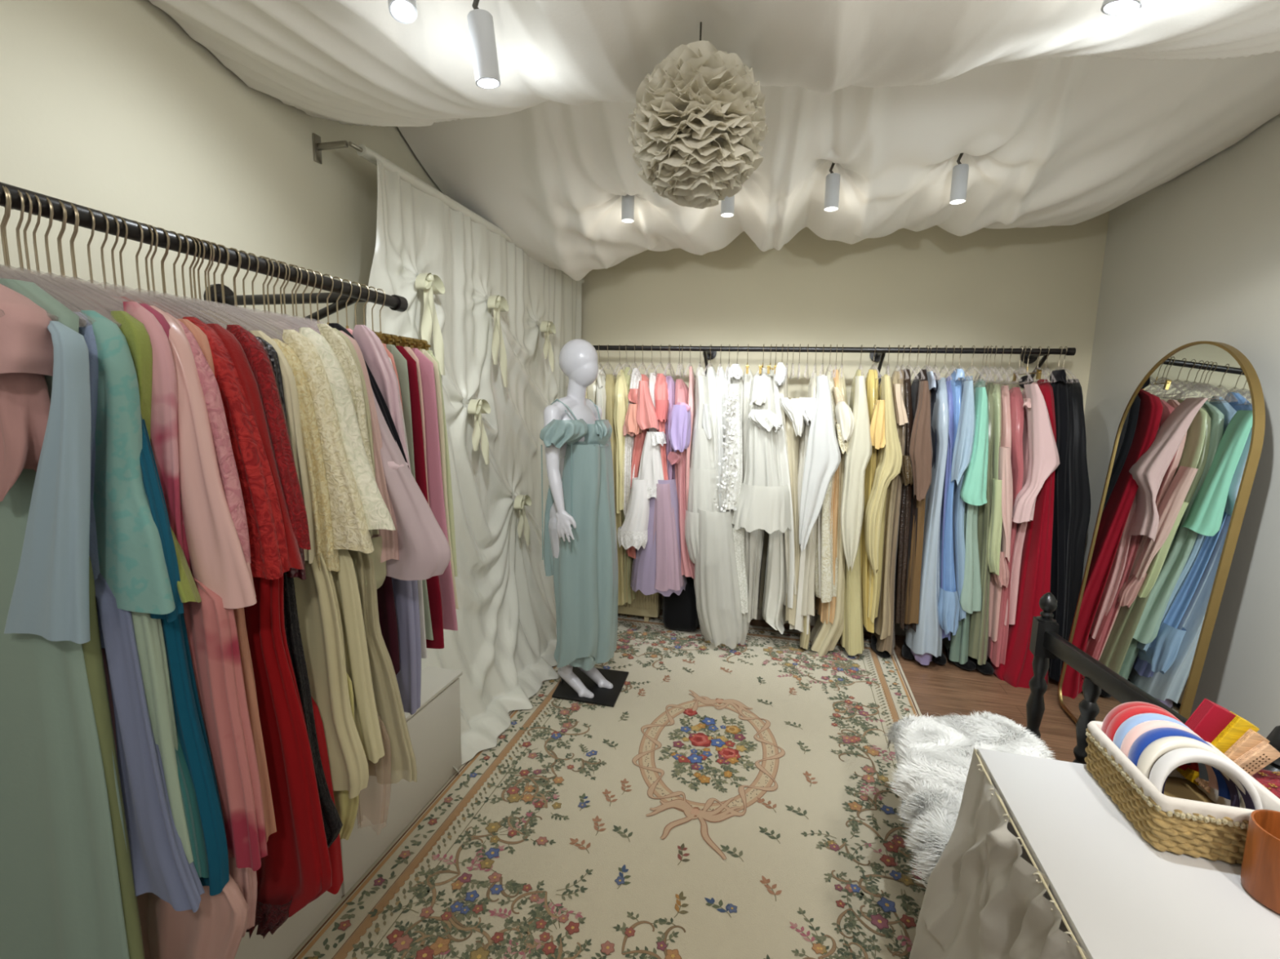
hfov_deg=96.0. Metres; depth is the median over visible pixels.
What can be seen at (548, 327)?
ribbon bow
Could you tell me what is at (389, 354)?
trousers
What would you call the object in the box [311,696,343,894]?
skirt
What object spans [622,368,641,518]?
dress
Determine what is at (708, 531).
gown
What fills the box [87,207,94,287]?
clothes hanger
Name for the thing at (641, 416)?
gown
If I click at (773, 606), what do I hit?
gown
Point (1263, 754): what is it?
fan
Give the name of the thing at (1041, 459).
gown
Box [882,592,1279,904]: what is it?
bench
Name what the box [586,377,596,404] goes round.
gown
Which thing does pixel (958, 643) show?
gown
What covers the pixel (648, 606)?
radiator
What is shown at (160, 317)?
dress
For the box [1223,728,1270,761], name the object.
fan
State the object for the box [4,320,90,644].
dress
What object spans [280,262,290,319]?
clothes hanger
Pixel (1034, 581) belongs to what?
gown
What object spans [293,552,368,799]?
skirt
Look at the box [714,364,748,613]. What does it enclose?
gown
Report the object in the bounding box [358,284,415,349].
hanger
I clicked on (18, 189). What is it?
clothes hanger
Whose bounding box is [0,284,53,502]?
dress
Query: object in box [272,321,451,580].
dress
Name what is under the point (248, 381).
dress
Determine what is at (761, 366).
hanger
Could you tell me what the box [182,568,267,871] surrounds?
skirt
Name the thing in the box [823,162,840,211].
ceiling spotlight
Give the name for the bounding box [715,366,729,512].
gown
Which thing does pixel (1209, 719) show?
fan
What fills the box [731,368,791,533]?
dress
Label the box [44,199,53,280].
clothes hanger
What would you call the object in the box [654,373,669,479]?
dress
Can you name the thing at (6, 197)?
clothes hanger
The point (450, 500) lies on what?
dress
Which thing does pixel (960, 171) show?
ceiling spotlight
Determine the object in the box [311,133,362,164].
curtain rod
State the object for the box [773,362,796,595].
gown
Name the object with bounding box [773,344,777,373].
hanger
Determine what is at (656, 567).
gown
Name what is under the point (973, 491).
gown
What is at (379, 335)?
hanger
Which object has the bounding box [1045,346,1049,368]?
clothes hanger
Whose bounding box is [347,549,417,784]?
skirt
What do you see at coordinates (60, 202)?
clothes hanger
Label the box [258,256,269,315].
clothes hanger
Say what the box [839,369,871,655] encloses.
gown
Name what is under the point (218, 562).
dress
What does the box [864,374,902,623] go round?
gown
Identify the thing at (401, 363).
dress
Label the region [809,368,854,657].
gown
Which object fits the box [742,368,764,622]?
gown
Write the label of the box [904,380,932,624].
gown
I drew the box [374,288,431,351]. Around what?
hanger
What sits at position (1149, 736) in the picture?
headband
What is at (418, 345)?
hanger
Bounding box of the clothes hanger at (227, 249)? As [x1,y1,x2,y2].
[222,248,229,309]
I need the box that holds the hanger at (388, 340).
[332,276,394,344]
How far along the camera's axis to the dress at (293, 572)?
0.96 m
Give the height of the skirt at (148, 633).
0.792 m
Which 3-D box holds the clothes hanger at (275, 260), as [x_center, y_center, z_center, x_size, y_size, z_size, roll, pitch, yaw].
[-0.763,-0.355,1.205,0.385,0.206,0.013,3,8,16]
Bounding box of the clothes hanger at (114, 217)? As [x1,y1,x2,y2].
[111,213,119,291]
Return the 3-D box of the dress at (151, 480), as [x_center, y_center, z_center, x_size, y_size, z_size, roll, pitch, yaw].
[-0.846,-0.019,0.821,0.436,0.508,0.033,3,8,14]
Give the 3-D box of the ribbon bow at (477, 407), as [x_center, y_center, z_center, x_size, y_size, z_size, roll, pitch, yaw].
[-0.727,-0.213,2.592,0.052,0.297,0.154,3,8,14]
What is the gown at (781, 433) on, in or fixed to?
hanging from the hanger at (775, 366)
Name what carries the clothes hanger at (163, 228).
hanging from the rail at (396, 303)
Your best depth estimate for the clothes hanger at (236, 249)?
1.11 m
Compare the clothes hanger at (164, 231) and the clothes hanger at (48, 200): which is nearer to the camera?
the clothes hanger at (48, 200)
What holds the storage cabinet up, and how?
on the floor
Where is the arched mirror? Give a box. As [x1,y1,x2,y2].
[1057,341,1265,723]
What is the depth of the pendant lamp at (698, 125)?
1.26 m
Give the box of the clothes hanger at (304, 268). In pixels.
[299,266,309,322]
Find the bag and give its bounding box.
[662,577,699,631]
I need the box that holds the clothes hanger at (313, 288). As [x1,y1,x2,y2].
[306,269,316,323]
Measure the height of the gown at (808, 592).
1.645 m
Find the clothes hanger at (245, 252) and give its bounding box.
[238,250,250,312]
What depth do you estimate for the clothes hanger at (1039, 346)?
3.10 m
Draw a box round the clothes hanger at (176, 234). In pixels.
[170,231,181,301]
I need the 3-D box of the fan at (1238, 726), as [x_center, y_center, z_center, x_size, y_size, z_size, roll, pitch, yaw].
[1.137,0.533,1.135,0.103,0.155,0.029,3,8,14]
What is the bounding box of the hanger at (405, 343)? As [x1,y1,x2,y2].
[351,281,410,346]
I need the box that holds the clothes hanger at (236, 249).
[235,248,241,311]
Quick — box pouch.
[1251,768,1279,799]
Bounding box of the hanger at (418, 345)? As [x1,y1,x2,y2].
[366,286,422,350]
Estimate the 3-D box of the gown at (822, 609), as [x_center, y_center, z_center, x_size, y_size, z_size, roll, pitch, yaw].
[1.176,0.106,3.440,0.174,1.501,0.449,3,8,14]
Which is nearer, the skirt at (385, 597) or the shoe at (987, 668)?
the skirt at (385, 597)
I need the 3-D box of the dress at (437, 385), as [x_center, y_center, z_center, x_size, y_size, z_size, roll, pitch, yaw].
[-0.699,-0.002,1.543,0.457,0.680,0.033,3,8,14]
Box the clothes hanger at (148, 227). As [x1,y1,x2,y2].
[142,222,153,297]
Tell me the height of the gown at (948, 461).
1.482 m
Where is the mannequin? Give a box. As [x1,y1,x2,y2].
[543,338,628,706]
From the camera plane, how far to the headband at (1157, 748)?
1.05 m
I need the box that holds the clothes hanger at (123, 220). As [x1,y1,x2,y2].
[116,215,128,293]
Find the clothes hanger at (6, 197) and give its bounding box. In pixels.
[0,186,8,273]
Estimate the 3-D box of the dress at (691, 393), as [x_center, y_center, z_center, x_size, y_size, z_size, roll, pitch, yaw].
[0.328,-0.207,3.636,0.072,0.994,0.374,3,8,14]
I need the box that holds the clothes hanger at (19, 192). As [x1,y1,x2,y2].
[4,190,23,275]
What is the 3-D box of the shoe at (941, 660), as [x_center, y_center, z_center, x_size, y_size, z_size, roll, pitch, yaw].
[1.750,1.024,3.396,0.076,0.090,0.182,2,8,8]
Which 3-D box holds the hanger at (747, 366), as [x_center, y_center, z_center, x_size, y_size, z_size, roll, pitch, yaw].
[0.651,-0.726,3.483,0.020,0.182,0.300,3,8,10]
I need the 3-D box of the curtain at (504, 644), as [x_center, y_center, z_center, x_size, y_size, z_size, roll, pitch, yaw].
[-0.541,-0.100,3.049,0.339,2.306,2.145,3,8,14]
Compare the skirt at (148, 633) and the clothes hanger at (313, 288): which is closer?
the skirt at (148, 633)
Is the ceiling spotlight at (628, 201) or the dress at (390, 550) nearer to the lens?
the dress at (390, 550)
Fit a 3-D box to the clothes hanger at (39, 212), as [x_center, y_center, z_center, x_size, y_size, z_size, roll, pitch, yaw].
[-0.862,-0.303,0.824,0.385,0.206,0.012,3,8,14]
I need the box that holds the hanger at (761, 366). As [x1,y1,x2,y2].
[759,344,764,373]
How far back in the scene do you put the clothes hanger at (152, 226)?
0.97 m
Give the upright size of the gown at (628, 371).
1.525 m
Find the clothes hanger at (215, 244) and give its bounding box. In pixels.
[210,242,221,307]
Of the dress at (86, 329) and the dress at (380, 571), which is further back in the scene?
the dress at (380, 571)
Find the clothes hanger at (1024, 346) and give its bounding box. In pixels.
[1022,346,1026,368]
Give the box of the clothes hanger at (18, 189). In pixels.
[17,189,24,275]
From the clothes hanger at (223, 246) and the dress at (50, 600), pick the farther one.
the clothes hanger at (223, 246)
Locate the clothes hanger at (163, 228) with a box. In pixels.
[162,228,169,299]
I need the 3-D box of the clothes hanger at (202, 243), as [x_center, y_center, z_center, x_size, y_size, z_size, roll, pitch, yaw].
[-0.803,-0.334,1.052,0.385,0.206,0.012,3,8,14]
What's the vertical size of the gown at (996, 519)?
1.038 m
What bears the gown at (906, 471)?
hanging from the clothes hanger
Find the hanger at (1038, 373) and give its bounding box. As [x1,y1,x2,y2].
[1013,346,1041,381]
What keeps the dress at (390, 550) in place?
attached to the skirt at (398, 762)
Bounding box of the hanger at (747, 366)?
[745,344,749,373]
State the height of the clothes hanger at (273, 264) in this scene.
0.206 m
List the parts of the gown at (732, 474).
petal trim, lace panel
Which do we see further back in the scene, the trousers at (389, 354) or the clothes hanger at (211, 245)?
the trousers at (389, 354)
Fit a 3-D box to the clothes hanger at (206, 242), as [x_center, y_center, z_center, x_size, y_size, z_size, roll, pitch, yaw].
[-0.800,-0.336,1.064,0.385,0.206,0.012,3,8,15]
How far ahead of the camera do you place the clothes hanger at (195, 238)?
1.04 m
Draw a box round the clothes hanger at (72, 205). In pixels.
[60,203,77,284]
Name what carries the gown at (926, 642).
hanging from the clothes hanger
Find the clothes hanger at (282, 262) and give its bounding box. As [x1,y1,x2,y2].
[277,260,287,318]
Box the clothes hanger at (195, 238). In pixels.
[191,236,200,304]
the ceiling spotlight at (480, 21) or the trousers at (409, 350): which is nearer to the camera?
the ceiling spotlight at (480, 21)
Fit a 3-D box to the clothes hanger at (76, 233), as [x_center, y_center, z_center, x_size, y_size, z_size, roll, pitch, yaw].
[-0.850,-0.309,0.868,0.385,0.206,0.012,3,8,15]
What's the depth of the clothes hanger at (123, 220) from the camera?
0.92 m
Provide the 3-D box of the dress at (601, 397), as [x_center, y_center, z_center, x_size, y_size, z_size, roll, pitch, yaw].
[-0.211,-0.100,3.765,0.155,1.218,0.391,3,8,14]
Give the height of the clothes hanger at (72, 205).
0.206 m
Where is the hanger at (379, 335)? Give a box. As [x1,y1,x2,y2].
[322,273,386,343]
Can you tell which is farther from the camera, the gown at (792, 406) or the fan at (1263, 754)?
the gown at (792, 406)
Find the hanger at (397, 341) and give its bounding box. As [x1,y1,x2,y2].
[342,279,401,346]
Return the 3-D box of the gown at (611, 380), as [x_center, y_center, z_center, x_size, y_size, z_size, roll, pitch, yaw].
[-0.127,0.063,3.782,0.229,1.483,0.387,3,8,14]
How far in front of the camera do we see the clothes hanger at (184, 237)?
1.02 m
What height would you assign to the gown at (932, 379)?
1.050 m
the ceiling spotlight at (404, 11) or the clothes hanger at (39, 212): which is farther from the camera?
the ceiling spotlight at (404, 11)
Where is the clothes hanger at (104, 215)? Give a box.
[100,211,108,289]
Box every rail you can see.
[0,182,408,326]
[592,345,1075,388]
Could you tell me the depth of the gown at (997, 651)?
3.07 m
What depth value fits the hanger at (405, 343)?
1.41 m
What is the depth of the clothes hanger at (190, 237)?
1.03 m
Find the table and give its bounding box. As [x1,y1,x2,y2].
[977,748,1279,958]
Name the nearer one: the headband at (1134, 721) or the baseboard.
the headband at (1134, 721)
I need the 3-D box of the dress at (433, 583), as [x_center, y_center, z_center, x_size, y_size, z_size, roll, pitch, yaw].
[-0.723,0.044,1.462,0.490,0.750,0.033,3,8,16]
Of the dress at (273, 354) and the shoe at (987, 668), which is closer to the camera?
the dress at (273, 354)
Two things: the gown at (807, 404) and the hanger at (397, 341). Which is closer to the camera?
the hanger at (397, 341)
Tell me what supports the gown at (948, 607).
hanging from the clothes hanger
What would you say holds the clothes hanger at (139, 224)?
hanging from the rail at (396, 303)
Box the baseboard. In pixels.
[661,598,906,635]
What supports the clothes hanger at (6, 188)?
hanging from the rail at (396, 303)
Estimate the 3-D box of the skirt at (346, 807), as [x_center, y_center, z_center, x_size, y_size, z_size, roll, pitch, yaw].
[-0.733,0.219,1.103,0.427,0.968,0.036,3,8,16]
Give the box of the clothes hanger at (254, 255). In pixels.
[248,253,258,314]
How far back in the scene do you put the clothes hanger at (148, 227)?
0.96 m
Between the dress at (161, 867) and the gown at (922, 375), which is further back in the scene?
the gown at (922, 375)
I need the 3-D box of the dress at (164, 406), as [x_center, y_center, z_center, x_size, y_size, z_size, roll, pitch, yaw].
[-0.848,-0.024,0.858,0.426,0.508,0.034,3,8,14]
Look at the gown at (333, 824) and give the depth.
1.00 m
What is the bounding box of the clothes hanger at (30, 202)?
[10,192,32,277]
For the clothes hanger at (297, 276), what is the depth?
1.24 m
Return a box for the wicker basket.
[1084,720,1279,864]
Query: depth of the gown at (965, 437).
3.07 m
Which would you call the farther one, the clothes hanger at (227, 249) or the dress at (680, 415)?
the dress at (680, 415)
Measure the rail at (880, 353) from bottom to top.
0.250 m
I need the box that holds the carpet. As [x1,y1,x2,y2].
[288,613,927,958]
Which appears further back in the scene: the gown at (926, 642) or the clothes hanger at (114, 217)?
the gown at (926, 642)
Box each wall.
[0,0,442,330]
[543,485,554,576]
[581,210,1110,623]
[1082,114,1279,738]
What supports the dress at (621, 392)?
hanging from the clothes hanger
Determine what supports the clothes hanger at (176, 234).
hanging from the rail at (396, 303)
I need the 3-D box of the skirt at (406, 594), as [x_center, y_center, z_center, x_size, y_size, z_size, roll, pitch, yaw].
[-0.688,0.115,1.292,0.420,0.812,0.034,3,8,12]
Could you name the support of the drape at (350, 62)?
hanging from the ceiling
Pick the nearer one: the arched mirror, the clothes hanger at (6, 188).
the clothes hanger at (6, 188)
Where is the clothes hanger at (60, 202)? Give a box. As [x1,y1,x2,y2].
[57,199,65,282]
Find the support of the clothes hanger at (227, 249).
hanging from the rail at (396, 303)
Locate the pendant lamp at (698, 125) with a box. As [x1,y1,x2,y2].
[627,22,768,208]
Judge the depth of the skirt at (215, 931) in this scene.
0.89 m
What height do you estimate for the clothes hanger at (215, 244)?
0.206 m
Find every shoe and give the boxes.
[871,635,890,657]
[902,639,914,659]
[932,653,946,665]
[947,647,976,671]
[970,657,993,675]
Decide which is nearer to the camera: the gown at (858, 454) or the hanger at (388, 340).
the hanger at (388, 340)
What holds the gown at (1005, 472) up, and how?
hanging from the clothes hanger
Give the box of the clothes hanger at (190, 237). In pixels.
[186,235,196,303]
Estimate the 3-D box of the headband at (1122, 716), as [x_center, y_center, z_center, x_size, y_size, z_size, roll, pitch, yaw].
[1.025,0.513,1.159,0.157,0.106,0.069,3,8,14]
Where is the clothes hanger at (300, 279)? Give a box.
[290,265,302,320]
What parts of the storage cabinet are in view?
door, door, panel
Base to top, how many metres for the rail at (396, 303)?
0.232 m
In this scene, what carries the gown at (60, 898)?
hanging from the clothes hanger
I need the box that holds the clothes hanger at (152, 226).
[147,224,158,297]
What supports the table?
on the floor
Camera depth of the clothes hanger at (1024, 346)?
3.12 m
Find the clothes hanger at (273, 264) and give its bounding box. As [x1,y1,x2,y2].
[262,257,274,316]
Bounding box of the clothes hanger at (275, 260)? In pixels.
[268,258,279,317]
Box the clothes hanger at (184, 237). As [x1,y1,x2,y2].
[178,233,189,302]
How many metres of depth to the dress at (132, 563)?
0.76 m
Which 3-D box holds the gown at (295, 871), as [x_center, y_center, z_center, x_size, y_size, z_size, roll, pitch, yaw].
[-0.744,0.270,0.963,0.476,1.032,0.057,3,8,14]
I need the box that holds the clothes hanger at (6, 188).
[3,186,11,274]
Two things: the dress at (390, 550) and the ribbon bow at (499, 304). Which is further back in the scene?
the ribbon bow at (499, 304)
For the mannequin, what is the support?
on the carpet
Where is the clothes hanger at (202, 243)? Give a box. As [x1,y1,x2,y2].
[195,237,204,305]
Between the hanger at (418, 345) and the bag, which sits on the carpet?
the bag
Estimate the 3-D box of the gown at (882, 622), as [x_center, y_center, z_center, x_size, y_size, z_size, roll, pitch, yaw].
[1.475,0.143,3.394,0.122,1.536,0.380,3,8,14]
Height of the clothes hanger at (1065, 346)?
0.206 m
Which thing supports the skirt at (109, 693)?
hanging from the clothes hanger
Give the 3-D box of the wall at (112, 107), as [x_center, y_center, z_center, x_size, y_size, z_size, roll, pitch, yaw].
[-1.243,-0.187,1.596,0.100,2.880,5.500,3,8,14]
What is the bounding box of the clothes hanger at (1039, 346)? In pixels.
[1037,346,1041,368]
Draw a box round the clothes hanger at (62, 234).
[47,200,66,283]
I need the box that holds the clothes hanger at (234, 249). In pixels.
[229,247,239,311]
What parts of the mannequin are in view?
plate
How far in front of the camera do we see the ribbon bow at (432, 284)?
2.19 m
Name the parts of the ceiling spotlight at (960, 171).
stem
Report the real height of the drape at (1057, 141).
0.635 m
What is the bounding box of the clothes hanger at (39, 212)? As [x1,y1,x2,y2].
[32,194,41,278]
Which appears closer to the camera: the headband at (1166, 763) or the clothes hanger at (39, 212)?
the clothes hanger at (39, 212)
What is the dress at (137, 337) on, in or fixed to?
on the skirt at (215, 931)
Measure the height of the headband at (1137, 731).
0.106 m
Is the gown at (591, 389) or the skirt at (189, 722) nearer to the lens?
the skirt at (189, 722)
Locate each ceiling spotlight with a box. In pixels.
[387,0,417,23]
[466,0,500,88]
[621,194,634,222]
[720,195,734,217]
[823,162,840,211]
[949,152,968,204]
[1100,0,1144,15]
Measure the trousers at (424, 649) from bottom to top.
0.731 m
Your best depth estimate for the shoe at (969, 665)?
3.26 m
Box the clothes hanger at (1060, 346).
[1057,346,1062,368]
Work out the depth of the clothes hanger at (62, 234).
0.85 m
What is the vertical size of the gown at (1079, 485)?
1.595 m
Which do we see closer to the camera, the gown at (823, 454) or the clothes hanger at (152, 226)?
the clothes hanger at (152, 226)
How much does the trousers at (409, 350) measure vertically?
0.575 m
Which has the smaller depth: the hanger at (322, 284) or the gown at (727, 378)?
the hanger at (322, 284)
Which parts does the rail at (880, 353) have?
arm, arm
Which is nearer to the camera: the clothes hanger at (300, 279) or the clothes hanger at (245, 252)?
the clothes hanger at (245, 252)
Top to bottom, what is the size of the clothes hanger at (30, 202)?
0.206 m
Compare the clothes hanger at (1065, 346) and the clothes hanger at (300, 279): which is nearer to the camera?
the clothes hanger at (300, 279)
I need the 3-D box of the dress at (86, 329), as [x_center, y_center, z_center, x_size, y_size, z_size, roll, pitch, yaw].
[-0.879,-0.017,0.805,0.392,0.508,0.034,3,8,14]
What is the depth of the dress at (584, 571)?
2.77 m
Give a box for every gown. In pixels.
[0,278,129,958]
[244,575,332,938]
[283,572,342,848]
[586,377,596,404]
[604,374,635,605]
[617,367,635,605]
[625,374,659,559]
[630,376,687,596]
[684,367,750,648]
[702,366,719,499]
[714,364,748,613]
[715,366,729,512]
[724,366,732,511]
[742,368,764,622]
[761,369,788,634]
[772,369,794,608]
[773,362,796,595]
[779,397,804,626]
[789,397,815,634]
[799,374,840,597]
[800,373,817,649]
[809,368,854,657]
[814,369,844,623]
[814,371,838,603]
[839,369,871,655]
[860,369,885,633]
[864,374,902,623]
[871,369,908,654]
[874,371,901,639]
[893,368,913,630]
[904,369,928,631]
[904,377,949,665]
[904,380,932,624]
[926,371,937,467]
[937,368,965,635]
[939,376,953,640]
[942,378,982,664]
[951,376,975,621]
[959,380,988,613]
[968,382,994,665]
[986,378,1056,688]
[987,383,1002,575]
[987,386,1024,666]
[988,385,1013,641]
[1004,382,1059,626]
[1048,369,1070,681]
[1060,378,1090,675]
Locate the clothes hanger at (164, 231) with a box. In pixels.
[159,227,168,299]
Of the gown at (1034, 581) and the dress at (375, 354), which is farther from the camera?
the gown at (1034, 581)
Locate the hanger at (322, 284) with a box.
[311,271,323,330]
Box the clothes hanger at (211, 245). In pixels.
[207,240,214,306]
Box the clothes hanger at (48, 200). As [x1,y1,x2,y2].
[34,197,52,280]
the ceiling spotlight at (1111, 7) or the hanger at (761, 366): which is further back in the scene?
the hanger at (761, 366)
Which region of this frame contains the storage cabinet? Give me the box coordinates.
[234,666,462,958]
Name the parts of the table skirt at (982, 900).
cord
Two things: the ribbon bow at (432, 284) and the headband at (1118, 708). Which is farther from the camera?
the ribbon bow at (432, 284)
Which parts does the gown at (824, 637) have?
pearl trim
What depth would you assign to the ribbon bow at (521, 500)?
3.06 m
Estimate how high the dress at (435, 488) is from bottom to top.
0.728 m
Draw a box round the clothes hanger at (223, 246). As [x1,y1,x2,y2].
[217,244,228,309]
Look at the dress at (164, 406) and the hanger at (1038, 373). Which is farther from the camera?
the hanger at (1038, 373)
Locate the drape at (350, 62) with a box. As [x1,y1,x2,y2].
[148,0,1279,126]
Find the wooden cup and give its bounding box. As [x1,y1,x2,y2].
[1240,809,1279,914]
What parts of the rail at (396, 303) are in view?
arm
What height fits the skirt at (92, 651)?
1.140 m
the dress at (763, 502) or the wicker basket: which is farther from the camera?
the dress at (763, 502)
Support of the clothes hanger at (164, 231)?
hanging from the rail at (396, 303)
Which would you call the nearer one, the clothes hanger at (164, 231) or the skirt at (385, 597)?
the clothes hanger at (164, 231)
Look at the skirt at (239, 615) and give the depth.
0.90 m
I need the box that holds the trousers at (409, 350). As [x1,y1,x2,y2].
[403,346,429,505]
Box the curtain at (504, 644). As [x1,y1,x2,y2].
[356,144,584,773]
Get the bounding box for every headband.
[1101,702,1191,765]
[1105,706,1199,772]
[1112,713,1208,781]
[1120,720,1218,790]
[1127,727,1230,799]
[1136,736,1245,808]
[1148,747,1262,810]
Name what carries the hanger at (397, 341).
hanging from the rail at (396, 303)
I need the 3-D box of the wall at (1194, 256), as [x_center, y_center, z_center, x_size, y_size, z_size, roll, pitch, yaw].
[1.983,-0.010,0.790,0.100,2.880,5.500,3,8,14]
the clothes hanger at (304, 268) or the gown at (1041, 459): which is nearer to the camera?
the clothes hanger at (304, 268)
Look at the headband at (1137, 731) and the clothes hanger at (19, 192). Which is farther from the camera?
the headband at (1137, 731)
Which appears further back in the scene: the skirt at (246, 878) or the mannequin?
the mannequin
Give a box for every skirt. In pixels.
[81,555,144,958]
[101,648,118,763]
[131,611,193,863]
[137,874,248,958]
[160,613,229,896]
[174,728,208,878]
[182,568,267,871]
[228,857,257,937]
[233,607,276,842]
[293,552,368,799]
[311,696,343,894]
[330,549,384,763]
[333,671,359,839]
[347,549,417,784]
[377,576,399,675]
[391,577,421,715]
[909,747,1089,958]
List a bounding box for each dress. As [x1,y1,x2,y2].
[0,277,105,648]
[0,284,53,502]
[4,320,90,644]
[13,279,175,614]
[36,284,201,603]
[45,291,184,622]
[49,286,191,572]
[59,288,170,339]
[72,289,256,608]
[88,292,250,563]
[94,572,204,912]
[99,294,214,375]
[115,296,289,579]
[131,299,303,569]
[145,302,311,550]
[162,304,306,579]
[176,306,287,422]
[186,307,315,564]
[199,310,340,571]
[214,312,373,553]
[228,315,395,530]
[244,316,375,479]
[253,318,386,589]
[264,320,399,563]
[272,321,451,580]
[292,324,411,472]
[386,344,433,639]
[395,346,444,648]
[412,347,457,631]
[419,349,458,609]
[426,350,457,576]
[539,399,617,671]
[595,369,606,419]
[613,369,629,513]
[617,373,666,550]
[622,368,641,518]
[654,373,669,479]
[667,378,694,578]
[685,366,695,511]
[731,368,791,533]
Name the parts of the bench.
corner post, rail, corner post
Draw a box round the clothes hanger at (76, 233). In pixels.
[71,203,79,284]
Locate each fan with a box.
[1176,711,1259,786]
[1177,698,1235,770]
[1194,740,1279,793]
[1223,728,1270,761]
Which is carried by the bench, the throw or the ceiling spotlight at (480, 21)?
the throw
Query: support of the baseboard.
attached to the wall at (1015, 287)
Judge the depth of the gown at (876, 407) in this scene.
3.25 m
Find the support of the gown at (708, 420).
hanging from the clothes hanger
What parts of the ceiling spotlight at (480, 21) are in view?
stem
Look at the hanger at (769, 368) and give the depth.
3.33 m
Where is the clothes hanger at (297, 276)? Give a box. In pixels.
[288,263,298,320]
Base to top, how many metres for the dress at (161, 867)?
0.839 m
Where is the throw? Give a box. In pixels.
[887,717,1047,898]
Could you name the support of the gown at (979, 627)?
hanging from the clothes hanger
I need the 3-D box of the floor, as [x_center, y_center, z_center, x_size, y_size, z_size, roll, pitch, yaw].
[0.339,1.369,1.451,4.200,0.100,5.800,3,8,14]
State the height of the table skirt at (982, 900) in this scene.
0.744 m
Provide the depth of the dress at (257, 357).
0.91 m
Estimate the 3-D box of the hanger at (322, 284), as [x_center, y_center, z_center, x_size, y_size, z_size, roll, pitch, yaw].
[-0.735,-0.381,1.314,0.300,0.182,0.020,3,8,16]
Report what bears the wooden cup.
on the table
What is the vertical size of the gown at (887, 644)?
1.649 m
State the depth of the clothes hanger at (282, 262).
1.21 m
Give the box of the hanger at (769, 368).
[767,344,773,373]
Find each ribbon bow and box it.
[414,272,445,375]
[467,399,490,464]
[487,294,508,387]
[513,494,531,546]
[539,320,555,372]
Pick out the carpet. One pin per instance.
(739, 802)
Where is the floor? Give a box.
[341,608,1076,898]
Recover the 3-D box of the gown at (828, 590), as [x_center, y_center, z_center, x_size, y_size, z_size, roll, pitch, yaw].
[1.128,0.031,3.421,0.169,1.329,0.410,3,8,12]
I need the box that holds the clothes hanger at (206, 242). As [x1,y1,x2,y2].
[200,240,212,306]
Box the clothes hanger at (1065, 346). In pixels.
[1062,346,1067,368]
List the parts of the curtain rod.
rod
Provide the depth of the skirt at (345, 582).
1.08 m
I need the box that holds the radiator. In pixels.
[617,589,661,622]
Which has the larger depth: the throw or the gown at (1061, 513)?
the gown at (1061, 513)
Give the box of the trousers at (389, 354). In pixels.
[382,343,403,413]
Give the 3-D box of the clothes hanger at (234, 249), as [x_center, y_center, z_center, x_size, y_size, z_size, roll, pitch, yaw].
[-0.786,-0.343,1.119,0.385,0.206,0.013,4,8,17]
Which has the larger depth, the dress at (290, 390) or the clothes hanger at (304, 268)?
the clothes hanger at (304, 268)
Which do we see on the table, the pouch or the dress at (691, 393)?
the pouch
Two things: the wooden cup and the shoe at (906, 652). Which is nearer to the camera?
the wooden cup
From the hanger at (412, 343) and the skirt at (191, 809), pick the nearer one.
the skirt at (191, 809)
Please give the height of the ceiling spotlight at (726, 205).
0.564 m
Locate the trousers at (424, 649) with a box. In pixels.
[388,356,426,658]
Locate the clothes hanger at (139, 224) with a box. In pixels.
[133,220,143,295]
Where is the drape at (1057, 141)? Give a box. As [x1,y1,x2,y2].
[397,50,1279,280]
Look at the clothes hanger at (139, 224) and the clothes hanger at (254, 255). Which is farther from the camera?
the clothes hanger at (254, 255)
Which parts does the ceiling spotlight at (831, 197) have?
stem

